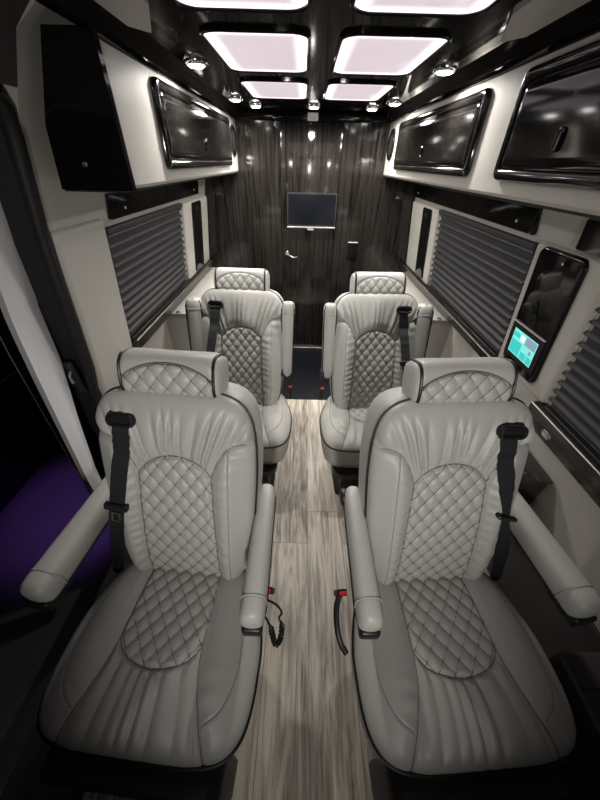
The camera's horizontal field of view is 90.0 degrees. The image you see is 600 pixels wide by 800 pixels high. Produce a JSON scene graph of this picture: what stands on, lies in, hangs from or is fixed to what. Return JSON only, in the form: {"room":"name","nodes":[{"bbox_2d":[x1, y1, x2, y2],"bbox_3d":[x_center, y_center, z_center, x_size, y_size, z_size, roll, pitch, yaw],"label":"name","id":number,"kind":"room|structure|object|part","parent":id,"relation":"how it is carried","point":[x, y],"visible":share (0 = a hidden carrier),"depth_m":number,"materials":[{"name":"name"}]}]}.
{"room":"vehicle interior","nodes":[
{"label":"vehicle interior","id":0,"kind":"room"},
{"bbox_2d":[1,0,216,387],"bbox_3d":[-0.722,-0.735,1.942,0.365,1.860,1.865,1,39,0],"label":"wall","id":1,"kind":"structure","parent":0,"point":[62,208],"depth_m":0.84,"materials":[{"name":"grey leather"}]},
{"bbox_2d":[0,0,29,87],"bbox_3d":[-0.654,-0.341,0.049,0.180,0.195,1.584,1,39,0],"label":"trim","id":2,"kind":"structure","parent":1,"relation":"attached to","point":[11,11],"depth_m":0.66,"materials":[{"name":"grey"}]},
{"bbox_2d":[0,126,99,438],"bbox_3d":[-0.859,-0.073,1.267,0.239,1.660,0.020,1,39,0],"label":"door frame","id":3,"kind":"structure","parent":1,"relation":"attached to","point":[11,200],"depth_m":0.97,"materials":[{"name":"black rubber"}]},
{"bbox_2d":[0,203,101,492],"bbox_3d":[-0.910,-0.022,1.193,0.113,1.570,0.276,8,39,8],"label":"trim","id":4,"kind":"structure","parent":1,"relation":"attached to","point":[24,319],"depth_m":1.05,"materials":[{"name":"white paint"}]},
{"bbox_2d":[0,92,102,407],"bbox_3d":[-0.815,0.372,0.657,0.203,1.726,1.542,1,39,0],"label":"trim","id":5,"kind":"structure","parent":1,"relation":"attached to","point":[13,134],"depth_m":0.90,"materials":[{"name":"black plastic"}]},
{"bbox_2d":[0,308,104,494],"bbox_3d":[-1.014,-0.282,1.692,0.089,1.850,1.222,1,39,0],"label":"sliding door","id":6,"kind":"structure","parent":1,"relation":"in","point":[11,348],"depth_m":1.27,"materials":[{"name":"black paint"}]},
{"bbox_2d":[0,546,131,799],"bbox_3d":[-0.808,1.064,1.168,0.255,0.006,1.580,1,39,0],"label":"trim","id":7,"kind":"structure","parent":1,"relation":"attached to","point":[23,783],"depth_m":0.97,"materials":[{"name":"black plastic"}]},
{"bbox_2d":[61,360,86,392],"bbox_3d":[-0.916,-0.085,1.208,0.045,0.150,0.051,1,39,0],"label":"handle","id":8,"kind":"object","parent":1,"relation":"in","point":[69,367],"depth_m":1.20,"materials":[{"name":"black plastic"}]},
{"bbox_2d":[50,219,131,395],"bbox_3d":[-0.838,-0.267,1.322,0.131,0.890,0.298,1,39,0],"label":"wall panel","id":9,"kind":"object","parent":1,"relation":"attached to","point":[82,250],"visible":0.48,"depth_m":1.17,"materials":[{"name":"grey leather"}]},
{"bbox_2d":[94,0,150,32],"bbox_3d":[-0.382,-0.750,0.508,0.110,0.012,0.720,1,39,0],"label":"trim","id":10,"kind":"structure","parent":1,"relation":"attached to","point":[133,13],"depth_m":0.68,"materials":[{"name":"grey leather"}]},
{"bbox_2d":[40,24,237,192],"bbox_3d":[-0.574,-1.304,1.500,0.241,0.318,1.839,1,39,0],"label":"upper cabinet","id":11,"kind":"object","parent":1,"relation":"attached to","point":[114,124],"visible":1,"depth_m":0.85,"materials":[{"name":"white wood"}]},
{"bbox_3d":[-0.586,-0.743,0.790,0.214,0.312,0.022,1,39,0],"label":"panel","id":12,"kind":"part","parent":11,"relation":"part of","materials":[{"name":"black paint"}]},
{"bbox_3d":[-0.471,-1.320,1.504,0.024,0.241,1.215,1,39,0],"label":"door","id":13,"kind":"part","parent":11,"relation":"part of","materials":[{"name":"brown wood"}]},
{"bbox_3d":[-0.466,-1.320,1.504,0.016,0.179,1.153,1,39,0],"label":"raised panel","id":14,"kind":"part","parent":11,"relation":"part of","materials":[{"name":"brown wood"}]},
{"bbox_2d":[232,131,235,150],"bbox_3d":[-0.460,-1.807,2.091,0.006,0.127,0.127,1,39,0],"label":"speaker grille","id":15,"kind":"object","parent":11,"relation":"attached to","point":[233,132],"depth_m":2.08,"materials":[{"name":"black plastic"}]},
{"bbox_2d":[105,203,188,339],"bbox_3d":[-0.801,-0.776,1.704,0.083,0.494,0.918,1,39,0],"label":"blind","id":16,"kind":"object","parent":1,"relation":"attached to","point":[146,250],"visible":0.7,"depth_m":1.59,"materials":[{"name":"grey fabric"}]},
{"bbox_3d":[-0.833,-0.591,1.852,0.027,0.018,0.918,1,39,0],"label":"rail","id":17,"kind":"part","parent":16,"relation":"part of","materials":[{"name":"black plastic"}]},
{"bbox_2d":[105,180,198,219],"bbox_3d":[-0.755,-1.159,1.685,0.030,0.089,1.260,1,39,0],"label":"duct cover","id":18,"kind":"object","parent":1,"relation":"attached to","point":[118,205],"visible":0.88,"depth_m":1.45,"materials":[{"name":"black paint"}]},
{"bbox_2d":[131,260,212,347],"bbox_3d":[-0.830,-0.760,2.120,0.064,0.059,1.551,1,39,0],"label":"window sill","id":19,"kind":"structure","parent":1,"relation":"attached to","point":[140,341],"depth_m":1.87,"materials":[{"name":"brown wood"}]},
{"bbox_2d":[166,267,214,350],"bbox_3d":[-0.747,-0.594,2.558,0.242,0.750,1.073,1,39,0],"label":"console","id":20,"kind":"object","parent":1,"relation":"attached to","point":[176,322],"visible":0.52,"depth_m":2.03,"materials":[{"name":"grey leather"}]},
{"bbox_2d":[180,195,208,279],"bbox_3d":[-0.790,-1.263,2.313,0.095,0.482,0.600,1,39,0],"label":"pad","id":21,"kind":"object","parent":1,"relation":"attached to","point":[186,212],"depth_m":2.22,"materials":[{"name":"grey leather"}]},
{"bbox_3d":[-0.776,-1.249,2.292,0.067,0.453,0.220,1,39,0],"label":"pillar strip","id":22,"kind":"part","parent":21,"relation":"part of","materials":[{"name":"black plastic"}]},
{"bbox_2d":[81,346,489,799],"bbox_3d":[0.031,0.489,1.955,1.900,0.040,3.550,1,39,0],"label":"floor","id":23,"kind":"structure","parent":0,"point":[305,738],"depth_m":1.21,"materials":[{"name":"grey wood"}]},
{"bbox_2d":[20,347,276,799],"bbox_3d":[-0.410,0.522,0.893,0.658,1.143,0.808,4,39,4],"label":"chair","id":24,"kind":"object","parent":23,"relation":"on","point":[151,696],"visible":1,"depth_m":0.82,"materials":[{"name":"grey leather"}]},
{"bbox_3d":[-0.699,0.531,0.844,0.069,0.042,0.094,6,39,6],"label":"armrest","id":25,"kind":"part","parent":24,"relation":"part of","materials":[{"name":"grey leather"}]},
{"bbox_3d":[-0.674,0.397,0.951,0.086,0.102,0.416,6,39,6],"label":"armrest","id":26,"kind":"part","parent":24,"relation":"part of","materials":[{"name":"grey leather"}]},
{"bbox_3d":[-0.548,0.350,0.896,0.026,0.034,0.003,10,22,-1],"label":"tongue plate","id":27,"kind":"part","parent":24,"relation":"part of","materials":[{"name":"grey metal"}]},
{"bbox_2d":[39,562,260,766],"bbox_3d":[-0.404,0.771,0.943,0.575,0.238,0.469,4,39,4],"label":"seat cushion","id":28,"kind":"object","parent":24,"relation":"on","point":[161,670],"depth_m":0.81,"materials":[{"name":"grey leather"}]},
{"bbox_3d":[-0.364,0.279,0.972,0.473,0.698,0.211,4,22,4],"label":"backrest","id":29,"kind":"part","parent":24,"relation":"part of","materials":[{"name":"grey leather"}]},
{"bbox_3d":[-0.124,0.575,0.808,0.054,0.042,0.094,2,39,0],"label":"armrest","id":30,"kind":"part","parent":24,"relation":"part of","materials":[{"name":"black plastic"}]},
{"bbox_3d":[-0.119,0.439,0.916,0.067,0.102,0.416,2,39,0],"label":"armrest","id":31,"kind":"part","parent":24,"relation":"part of","materials":[{"name":"grey leather"}]},
{"bbox_2d":[265,599,284,647],"bbox_3d":[-0.082,0.706,0.964,0.058,0.130,0.116,-16,42,-21],"label":"coiled cord","id":32,"kind":"object","parent":24,"relation":"hanging from","point":[276,642],"visible":0.91,"depth_m":0.95,"materials":[{"name":"black plastic"}]},
{"bbox_2d":[185,267,294,485],"bbox_3d":[-0.334,-0.078,1.704,0.593,1.143,0.653,3,39,2],"label":"chair","id":33,"kind":"object","parent":23,"relation":"on","point":[241,318],"visible":0.62,"depth_m":1.61,"materials":[{"name":"grey leather"}]},
{"bbox_3d":[-0.566,-0.353,1.672,0.086,0.416,0.102,3,23,2],"label":"armrest","id":34,"kind":"part","parent":33,"relation":"part of","materials":[{"name":"grey leather"}]},
{"bbox_3d":[-0.318,-0.274,1.724,0.473,0.698,0.211,3,22,2],"label":"backrest","id":35,"kind":"part","parent":33,"relation":"part of","materials":[{"name":"grey leather"}]},
{"bbox_2d":[258,395,290,464],"bbox_3d":[-0.337,0.137,1.796,0.575,0.238,0.469,3,39,2],"label":"seat cushion","id":36,"kind":"object","parent":33,"relation":"on","point":[276,415],"depth_m":1.66,"materials":[{"name":"grey leather"}]},
{"bbox_3d":[-0.067,-0.328,1.657,0.067,0.416,0.102,3,23,2],"label":"armrest","id":37,"kind":"part","parent":33,"relation":"part of","materials":[{"name":"grey leather"}]},
{"bbox_2d":[281,348,330,399],"bbox_3d":[0.047,-0.283,2.888,1.700,0.004,0.890,1,39,0],"label":"floor mat","id":38,"kind":"object","parent":23,"relation":"on","point":[306,383],"visible":0.04,"depth_m":2.78,"materials":[{"name":"black carpet"}]},
{"bbox_2d":[318,272,433,494],"bbox_3d":[0.407,-0.054,1.698,0.587,1.143,0.653,0,39,-2],"label":"chair","id":39,"kind":"object","parent":23,"relation":"on","point":[371,331],"visible":0.77,"depth_m":1.61,"materials":[{"name":"grey leather"}]},
{"bbox_3d":[0.156,-0.316,1.649,0.067,0.416,0.102,0,23,-2],"label":"armrest","id":40,"kind":"part","parent":39,"relation":"part of","materials":[{"name":"grey leather"}]},
{"bbox_2d":[320,396,368,467],"bbox_3d":[0.402,0.161,1.790,0.575,0.238,0.469,0,39,-2],"label":"seat cushion","id":41,"kind":"object","parent":39,"relation":"on","point":[341,427],"depth_m":1.65,"materials":[{"name":"grey leather"}]},
{"bbox_3d":[0.404,-0.251,1.718,0.473,0.698,0.211,0,22,-2],"label":"backrest","id":42,"kind":"part","parent":39,"relation":"part of","materials":[{"name":"grey leather"}]},
{"bbox_3d":[0.656,-0.317,1.667,0.086,0.416,0.102,0,23,-2],"label":"armrest","id":43,"kind":"part","parent":39,"relation":"part of","materials":[{"name":"grey leather"}]},
{"bbox_2d":[333,357,599,799],"bbox_3d":[0.454,0.546,0.890,0.689,1.143,0.808,-1,39,-3],"label":"chair","id":44,"kind":"object","parent":23,"relation":"on","point":[458,698],"visible":1,"depth_m":0.82,"materials":[{"name":"grey leather"}]},
{"bbox_3d":[0.182,0.447,0.916,0.067,0.102,0.416,1,39,0],"label":"armrest","id":45,"kind":"part","parent":44,"relation":"part of","materials":[{"name":"grey leather"}]},
{"bbox_3d":[0.180,0.583,0.807,0.054,0.042,0.094,1,39,0],"label":"armrest","id":46,"kind":"part","parent":44,"relation":"part of","materials":[{"name":"black plastic"}]},
{"bbox_3d":[0.434,0.301,0.970,0.473,0.698,0.211,-1,22,-3],"label":"backrest","id":47,"kind":"part","parent":44,"relation":"part of","materials":[{"name":"grey leather"}]},
{"bbox_2d":[351,572,575,774],"bbox_3d":[0.445,0.794,0.941,0.575,0.238,0.469,-1,39,-3],"label":"seat cushion","id":48,"kind":"object","parent":44,"relation":"on","point":[455,680],"depth_m":0.81,"materials":[{"name":"grey leather"}]},
{"bbox_3d":[0.739,0.436,0.948,0.086,0.102,0.416,-3,39,-6],"label":"armrest","id":49,"kind":"part","parent":44,"relation":"part of","materials":[{"name":"grey leather"}]},
{"bbox_3d":[0.757,0.571,0.841,0.069,0.042,0.094,-3,39,-6],"label":"armrest","id":50,"kind":"part","parent":44,"relation":"part of","materials":[{"name":"grey leather"}]},
{"bbox_2d":[547,651,599,799],"bbox_3d":[0.843,1.151,0.753,0.172,0.457,0.725,1,39,0],"label":"storage box","id":51,"kind":"object","parent":23,"relation":"on","point":[578,673],"visible":0.4,"depth_m":0.82,"materials":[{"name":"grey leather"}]},
{"bbox_2d":[205,119,414,302],"bbox_3d":[0.073,-1.326,2.676,1.860,1.900,0.040,1,39,0],"label":"wall","id":52,"kind":"structure","parent":0,"point":[374,210],"depth_m":2.46,"materials":[{"name":"brown wood"}]},
{"bbox_2d":[293,346,321,347],"bbox_3d":[0.053,-0.570,3.238,0.600,0.010,0.020,1,39,0],"label":"trim","id":53,"kind":"structure","parent":52,"relation":"attached to","point":[294,346],"depth_m":3.23,"materials":[{"name":"silver metal"}]},
{"bbox_2d":[280,121,343,346],"bbox_3d":[0.067,-1.274,2.684,0.453,1.785,0.082,1,39,0],"label":"door","id":54,"kind":"structure","parent":52,"relation":"in","point":[310,151],"depth_m":2.57,"materials":[{"name":"brown wood"}]},
{"bbox_2d":[287,192,337,230],"bbox_3d":[0.095,-1.537,2.455,0.400,0.260,0.034,1,39,0],"label":"television","id":55,"kind":"object","parent":54,"relation":"attached to","point":[310,211],"visible":1,"depth_m":2.44,"materials":[{"name":"black plastic"}]},
{"bbox_2d":[234,110,390,123],"bbox_3d":[0.091,-1.987,2.104,1.200,0.048,0.029,1,39,0],"label":"trim","id":56,"kind":"structure","parent":52,"relation":"attached to","point":[245,114],"depth_m":2.09,"materials":[{"name":"black"}]},
{"bbox_2d":[307,112,317,120],"bbox_3d":[0.090,-1.970,2.086,0.075,0.045,0.018,1,39,0],"label":"ceiling sensor","id":57,"kind":"object","parent":52,"relation":"attached to","point":[312,116],"visible":1,"depth_m":2.08,"materials":[{"name":"grey plastic"}]},
{"bbox_2d":[346,242,357,258],"bbox_3d":[0.458,-1.316,2.644,0.085,0.136,0.012,1,39,0],"label":"switch plate","id":58,"kind":"object","parent":52,"relation":"attached to","point":[352,246],"visible":1,"depth_m":2.64,"materials":[{"name":"black paint"}]},
{"bbox_2d":[415,32,599,631],"bbox_3d":[0.832,-0.204,1.326,0.365,1.860,3.450,1,39,0],"label":"wall","id":59,"kind":"structure","parent":0,"point":[564,507],"depth_m":1.08,"materials":[{"name":"grey leather"}]},
{"bbox_2d":[406,201,440,284],"bbox_3d":[0.934,-1.227,2.325,0.095,0.482,0.580,1,39,0],"label":"pad","id":60,"kind":"object","parent":59,"relation":"attached to","point":[417,210],"depth_m":2.24,"materials":[{"name":"grey leather"}]},
{"bbox_3d":[0.919,-1.166,2.243,0.067,0.453,0.185,1,39,0],"label":"pillar strip","id":61,"kind":"part","parent":60,"relation":"part of","materials":[{"name":"black plastic"}]},
{"bbox_2d":[402,272,450,357],"bbox_3d":[0.857,-0.555,2.562,0.242,0.750,1.073,1,39,0],"label":"wall panel","id":62,"kind":"object","parent":59,"relation":"attached to","point":[440,327],"visible":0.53,"depth_m":2.03,"materials":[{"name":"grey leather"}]},
{"bbox_2d":[403,265,492,356],"bbox_3d":[0.950,-0.665,2.051,0.064,0.049,1.731,1,39,0],"label":"window sill","id":63,"kind":"structure","parent":59,"relation":"attached to","point":[469,338],"depth_m":1.86,"materials":[{"name":"brown wood"}]},
{"bbox_2d":[414,183,542,234],"bbox_3d":[0.899,-1.159,1.740,0.030,0.089,1.590,1,39,0],"label":"duct cover","id":64,"kind":"object","parent":59,"relation":"attached to","point":[519,217],"visible":0.92,"depth_m":1.41,"materials":[{"name":"black paint"}]},
{"bbox_2d":[427,209,538,356],"bbox_3d":[0.924,-0.714,1.683,0.083,0.494,1.023,1,39,0],"label":"blind","id":65,"kind":"object","parent":59,"relation":"attached to","point":[480,271],"visible":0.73,"depth_m":1.54,"materials":[{"name":"grey fabric"}]},
{"bbox_3d":[0.947,-0.528,1.832,0.027,0.018,1.023,1,39,0],"label":"rail","id":66,"kind":"part","parent":65,"relation":"part of","materials":[{"name":"black plastic"}]},
{"bbox_2d":[383,32,599,219],"bbox_3d":[0.715,-0.799,0.916,0.241,0.308,3.347,1,39,0],"label":"upper cabinet","id":67,"kind":"object","parent":59,"relation":"attached to","point":[528,134],"visible":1,"depth_m":0.82,"materials":[{"name":"white wood"}]},
{"bbox_2d":[388,134,392,154],"bbox_3d":[0.632,-1.780,2.094,0.006,0.127,0.127,1,39,0],"label":"speaker grille","id":68,"kind":"object","parent":67,"relation":"attached to","point":[390,142],"depth_m":2.09,"materials":[{"name":"black plastic"}]},
{"bbox_3d":[0.617,-1.274,1.487,0.016,0.173,1.098,1,39,0],"label":"raised panel","id":69,"kind":"part","parent":67,"relation":"part of","materials":[{"name":"brown wood"}]},
{"bbox_3d":[0.622,-1.274,1.487,0.024,0.235,1.160,1,39,0],"label":"door","id":70,"kind":"part","parent":67,"relation":"part of","materials":[{"name":"brown wood"}]},
{"bbox_3d":[0.604,-0.407,0.393,0.024,0.241,1.238,1,39,0],"label":"door","id":71,"kind":"part","parent":67,"relation":"part of","materials":[{"name":"brown wood"}]},
{"bbox_3d":[0.599,-0.407,0.393,0.016,0.179,1.176,1,39,0],"label":"raised panel","id":72,"kind":"part","parent":67,"relation":"part of","materials":[{"name":"brown wood"}]},
{"bbox_2d":[518,451,552,504],"bbox_3d":[0.846,0.286,1.313,0.215,0.210,0.320,1,39,0],"label":"side table","id":73,"kind":"object","parent":59,"relation":"attached to","point":[534,479],"visible":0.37,"depth_m":1.16,"materials":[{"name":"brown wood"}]},
{"bbox_2d":[487,535,599,655],"bbox_3d":[0.941,0.956,1.021,0.012,0.429,1.430,1,39,0],"label":"trim","id":74,"kind":"structure","parent":59,"relation":"attached to","point":[518,581],"depth_m":1.18,"materials":[{"name":"grey plastic"}]},
{"bbox_2d":[500,0,590,42],"bbox_3d":[0.511,-0.729,0.510,0.110,0.012,0.720,1,39,0],"label":"trim","id":75,"kind":"structure","parent":59,"relation":"attached to","point":[527,17],"depth_m":0.65,"materials":[{"name":"grey leather"}]},
{"bbox_2d":[498,241,599,402],"bbox_3d":[0.918,-0.287,1.129,0.088,0.502,0.347,1,39,0],"label":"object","id":76,"kind":"object","parent":59,"relation":"attached to","point":[586,304],"visible":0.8,"depth_m":1.02,"materials":[{"name":"grey plastic"}]},
{"bbox_2d":[503,246,588,382],"bbox_3d":[0.895,-0.306,1.129,0.070,0.460,0.225,1,39,0],"label":"control panel","id":77,"kind":"object","parent":76,"relation":"attached to","point":[557,277],"visible":0.96,"depth_m":1.09,"materials":[{"name":"black paint"}]},
{"bbox_3d":[0.888,-0.271,1.162,0.007,0.004,0.196,1,39,0],"label":"screen trim","id":78,"kind":"part","parent":77,"relation":"part of","materials":[{"name":"grey plastic"}]},
{"bbox_2d":[528,401,599,507],"bbox_3d":[0.926,0.466,0.663,0.064,0.089,1.380,1,39,0],"label":"window sill","id":79,"kind":"structure","parent":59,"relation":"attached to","point":[585,471],"depth_m":1.02,"materials":[{"name":"brown wood"}]},
{"bbox_3d":[0.899,0.434,0.638,0.008,0.008,1.374,1,39,0],"label":"trim","id":80,"kind":"part","parent":79,"relation":"part of","materials":[{"name":"silver metal"}]},
{"bbox_2d":[543,309,599,467],"bbox_3d":[0.905,0.208,0.525,0.083,0.494,1.185,1,39,0],"label":"blind","id":81,"kind":"object","parent":59,"relation":"attached to","point":[577,400],"visible":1,"depth_m":0.97,"materials":[{"name":"grey fabric"}]},
{"bbox_3d":[0.928,0.395,0.673,0.027,0.018,1.185,1,39,0],"label":"rail","id":82,"kind":"part","parent":81,"relation":"part of","materials":[{"name":"black plastic"}]},
{"bbox_2d":[576,218,599,256],"bbox_3d":[0.876,-0.077,0.381,0.030,0.089,1.415,1,39,0],"label":"duct cover","id":83,"kind":"object","parent":59,"relation":"attached to","point":[589,241],"visible":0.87,"depth_m":0.90,"materials":[{"name":"black paint"}]},
{"bbox_3d":[0.071,-1.012,0.727,1.440,0.040,3.500,1,39,0],"label":"ceiling","id":84,"kind":"structure","parent":0,"visible":0},
{"bbox_2d":[35,0,599,122],"bbox_3d":[0.074,-1.217,1.106,1.110,0.083,2.548,1,39,0],"label":"ceiling tray","id":85,"kind":"object","parent":84,"relation":"attached to","point":[475,47],"visible":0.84,"depth_m":0.84,"materials":[{"name":"black"}]},
{"bbox_2d":[184,58,207,68],"bbox_3d":[-0.371,-1.198,1.072,0.084,0.018,0.084,1,39,0],"label":"recessed light","id":86,"kind":"object","parent":85,"relation":"attached to","point":[196,63],"visible":1,"depth_m":1.05,"materials":[{"name":"silver metal"}]},
{"bbox_2d":[228,96,242,101],"bbox_3d":[-0.363,-1.685,1.682,0.084,0.018,0.084,1,39,0],"label":"recessed light","id":87,"kind":"object","parent":85,"relation":"attached to","point":[231,98],"visible":1,"depth_m":1.66,"materials":[{"name":"silver metal"}]},
{"bbox_2d":[171,0,312,13],"bbox_3d":[-0.128,-0.738,0.495,0.305,0.009,0.483,1,39,0],"label":"ceiling light panel","id":88,"kind":"object","parent":85,"relation":"attached to","point":[226,6],"visible":1,"depth_m":0.66,"materials":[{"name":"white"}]},
{"bbox_2d":[178,0,307,8],"bbox_3d":[-0.128,-0.739,0.494,0.286,0.004,0.464,1,39,0],"label":"diffuser","id":89,"kind":"object","parent":88,"relation":"attached to","point":[185,4],"depth_m":0.66,"materials":[{"name":"grey plastic"}]},
{"bbox_2d":[199,26,310,74],"bbox_3d":[-0.120,-1.118,0.972,0.305,0.009,0.483,1,39,0],"label":"ceiling light panel","id":90,"kind":"object","parent":85,"relation":"attached to","point":[259,50],"visible":1,"depth_m":0.91,"materials":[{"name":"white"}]},
{"bbox_2d":[249,103,262,107],"bbox_3d":[-0.275,-1.832,1.870,0.084,0.018,0.084,1,39,0],"label":"recessed light","id":91,"kind":"object","parent":85,"relation":"attached to","point":[253,105],"visible":1,"depth_m":1.85,"materials":[{"name":"silver metal"}]},
{"bbox_2d":[239,78,308,99],"bbox_3d":[-0.112,-1.510,1.465,0.305,0.009,0.483,1,39,0],"label":"ceiling light panel","id":92,"kind":"object","parent":85,"relation":"attached to","point":[257,88],"visible":1,"depth_m":1.42,"materials":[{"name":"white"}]},
{"bbox_2d":[307,104,320,108],"bbox_3d":[0.087,-1.814,1.859,0.084,0.018,0.084,1,39,0],"label":"recessed light","id":93,"kind":"object","parent":85,"relation":"attached to","point":[310,106],"visible":1,"depth_m":1.84,"materials":[{"name":"silver metal"}]},
{"bbox_2d":[323,81,396,101],"bbox_3d":[0.273,-1.501,1.466,0.305,0.009,0.483,1,39,0],"label":"ceiling light panel","id":94,"kind":"object","parent":85,"relation":"attached to","point":[346,91],"visible":1,"depth_m":1.42,"materials":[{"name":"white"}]},
{"bbox_2d":[365,106,378,110],"bbox_3d":[0.449,-1.815,1.871,0.084,0.018,0.084,1,39,0],"label":"recessed light","id":95,"kind":"object","parent":85,"relation":"attached to","point":[369,108],"visible":1,"depth_m":1.85,"materials":[{"name":"silver metal"}]},
{"bbox_2d":[331,30,451,76],"bbox_3d":[0.265,-1.108,0.973,0.305,0.009,0.483,1,39,0],"label":"ceiling light panel","id":96,"kind":"object","parent":85,"relation":"attached to","point":[370,53],"visible":1,"depth_m":0.91,"materials":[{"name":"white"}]},
{"bbox_2d":[387,100,401,105],"bbox_3d":[0.531,-1.663,1.684,0.084,0.018,0.084,1,39,0],"label":"recessed light","id":97,"kind":"object","parent":85,"relation":"attached to","point":[394,102],"visible":1,"depth_m":1.66,"materials":[{"name":"silver metal"}]},
{"bbox_2d":[350,0,501,18],"bbox_3d":[0.257,-0.728,0.496,0.305,0.009,0.483,1,39,0],"label":"ceiling light panel","id":98,"kind":"object","parent":85,"relation":"attached to","point":[444,9],"visible":1,"depth_m":0.65,"materials":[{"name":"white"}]},
{"bbox_2d":[355,0,494,13],"bbox_3d":[0.257,-0.730,0.495,0.286,0.004,0.464,1,39,0],"label":"diffuser","id":99,"kind":"object","parent":98,"relation":"attached to","point":[361,6],"depth_m":0.65,"materials":[{"name":"grey plastic"}]},
{"bbox_2d":[433,65,457,75],"bbox_3d":[0.519,-1.177,1.074,0.084,0.018,0.084,1,39,0],"label":"recessed light","id":100,"kind":"object","parent":85,"relation":"attached to","point":[443,70],"visible":1,"depth_m":1.05,"materials":[{"name":"silver metal"}]},
{"label":"outside","id":101,"kind":"structure","parent":0,"visible":0},
{"bbox_2d":[0,444,111,794],"bbox_3d":[-2.526,0.694,2.513,3.900,0.040,9.000,1,39,0],"label":"ground","id":102,"kind":"structure","parent":101,"point":[33,641],"depth_m":1.85,"materials":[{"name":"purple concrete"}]},
{"bbox_2d":[0,83,59,512],"bbox_3d":[-2.305,-0.475,1.578,0.120,2.959,9.000,1,39,0],"label":"wall","id":103,"kind":"structure","parent":102,"relation":"on","point":[27,440],"depth_m":2.40,"materials":[{"name":"black"}]},
{"bbox_2d":[0,369,17,383],"bbox_3d":[-2.244,-0.163,2.285,0.019,0.015,0.480,1,39,0],"label":"trim","id":104,"kind":"structure","parent":103,"relation":"attached to","point":[12,373],"depth_m":2.31,"materials":[{"name":"grey plastic"}]}
]}

